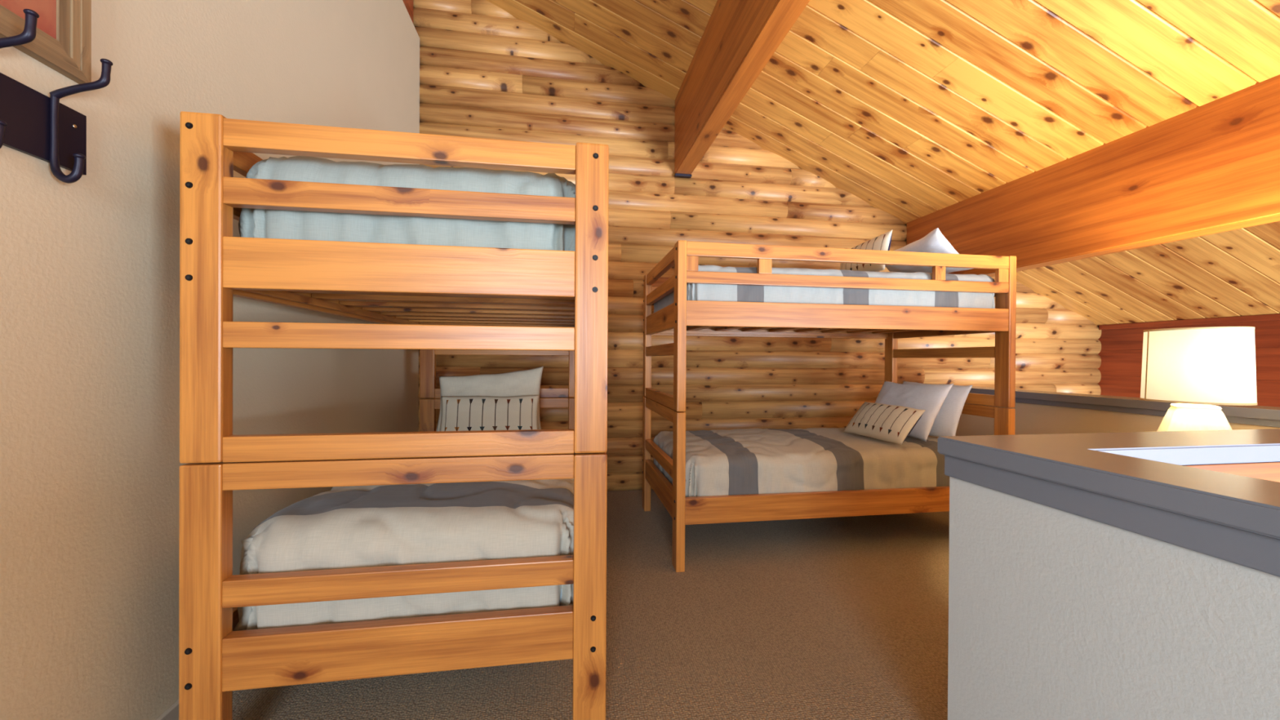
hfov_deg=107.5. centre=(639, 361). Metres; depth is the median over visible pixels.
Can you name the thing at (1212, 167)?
ceiling beam
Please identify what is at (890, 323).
bunk bed
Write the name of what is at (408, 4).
trim
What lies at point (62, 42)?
framed picture
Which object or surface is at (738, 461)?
duvet
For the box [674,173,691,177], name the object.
hanger
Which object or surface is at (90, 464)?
wall
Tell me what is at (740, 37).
ceiling beam
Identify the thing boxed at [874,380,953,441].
pillow
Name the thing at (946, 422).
pillow
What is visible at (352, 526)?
duvet
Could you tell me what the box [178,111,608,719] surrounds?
bunk bed
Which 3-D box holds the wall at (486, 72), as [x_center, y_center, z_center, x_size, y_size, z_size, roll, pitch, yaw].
[1.277,0.239,4.014,6.436,6.800,0.121,0,0,-9]
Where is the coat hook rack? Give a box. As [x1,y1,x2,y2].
[0,8,113,183]
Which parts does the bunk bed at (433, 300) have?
post, post, guard rail, rail, guard rail, rail, rail, rail, rail, rail, rail, rail, rail, rail, post, post, rail, rail, rail, post, post, post, post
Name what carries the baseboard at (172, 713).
attached to the wall at (90, 464)
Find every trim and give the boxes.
[402,0,413,22]
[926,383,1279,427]
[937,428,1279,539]
[944,454,1279,577]
[1098,313,1279,329]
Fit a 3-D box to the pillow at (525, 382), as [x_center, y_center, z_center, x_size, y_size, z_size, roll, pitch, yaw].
[-0.932,0.247,2.930,0.640,0.439,0.188,0,0,-9]
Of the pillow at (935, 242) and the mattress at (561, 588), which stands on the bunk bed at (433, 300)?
the mattress at (561, 588)
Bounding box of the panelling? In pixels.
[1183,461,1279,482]
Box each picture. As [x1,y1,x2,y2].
[0,0,91,84]
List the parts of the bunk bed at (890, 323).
post, post, rail, rail, rail, rail, rail, rail, rail, rail, guard rail, post, post, rail, rail, rail, guard rail, guard rail, post, rail, rail, rail, rail, rail, post, post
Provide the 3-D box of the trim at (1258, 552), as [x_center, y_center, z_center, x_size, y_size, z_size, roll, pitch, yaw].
[2.085,0.281,-0.641,1.983,0.054,4.070,0,0,-9]
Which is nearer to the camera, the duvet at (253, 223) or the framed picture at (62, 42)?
the framed picture at (62, 42)
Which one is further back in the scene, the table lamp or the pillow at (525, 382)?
the pillow at (525, 382)
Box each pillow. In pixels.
[435,365,543,431]
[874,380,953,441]
[885,227,972,273]
[902,380,972,436]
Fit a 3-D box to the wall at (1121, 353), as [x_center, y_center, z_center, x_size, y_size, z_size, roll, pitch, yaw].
[4.943,1.676,1.182,0.120,3.995,6.750,0,0,-9]
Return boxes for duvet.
[233,451,574,631]
[238,155,575,251]
[653,265,995,312]
[653,427,949,497]
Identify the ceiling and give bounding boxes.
[485,0,1279,325]
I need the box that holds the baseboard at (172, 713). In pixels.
[155,699,178,719]
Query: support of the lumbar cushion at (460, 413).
on the duvet at (352, 526)
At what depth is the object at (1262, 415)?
2.52 m
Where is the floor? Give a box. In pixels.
[232,488,949,719]
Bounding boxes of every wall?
[0,0,419,719]
[413,0,1101,491]
[928,402,1279,438]
[947,476,1279,719]
[1097,320,1279,407]
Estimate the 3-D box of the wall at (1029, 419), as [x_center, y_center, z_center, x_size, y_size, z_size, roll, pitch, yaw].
[2.634,0.771,2.751,0.120,1.065,2.790,0,0,-9]
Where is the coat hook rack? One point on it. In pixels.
(33, 123)
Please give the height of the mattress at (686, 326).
0.184 m
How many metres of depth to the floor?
1.75 m
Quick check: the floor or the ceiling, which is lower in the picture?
the floor
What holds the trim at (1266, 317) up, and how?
attached to the wall at (1121, 353)
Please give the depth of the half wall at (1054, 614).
0.87 m
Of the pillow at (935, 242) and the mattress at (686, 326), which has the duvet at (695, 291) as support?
the pillow at (935, 242)
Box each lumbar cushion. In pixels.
[440,395,539,431]
[839,230,892,271]
[843,401,925,444]
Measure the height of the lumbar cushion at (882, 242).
0.256 m
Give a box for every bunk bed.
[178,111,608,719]
[642,240,1016,572]
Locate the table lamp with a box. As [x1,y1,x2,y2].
[1139,326,1257,431]
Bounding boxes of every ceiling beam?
[674,0,809,174]
[906,74,1279,276]
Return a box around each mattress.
[559,588,561,606]
[686,325,806,328]
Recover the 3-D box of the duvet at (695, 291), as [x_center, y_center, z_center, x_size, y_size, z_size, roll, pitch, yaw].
[1.062,-0.397,2.970,1.835,0.286,0.959,0,0,-9]

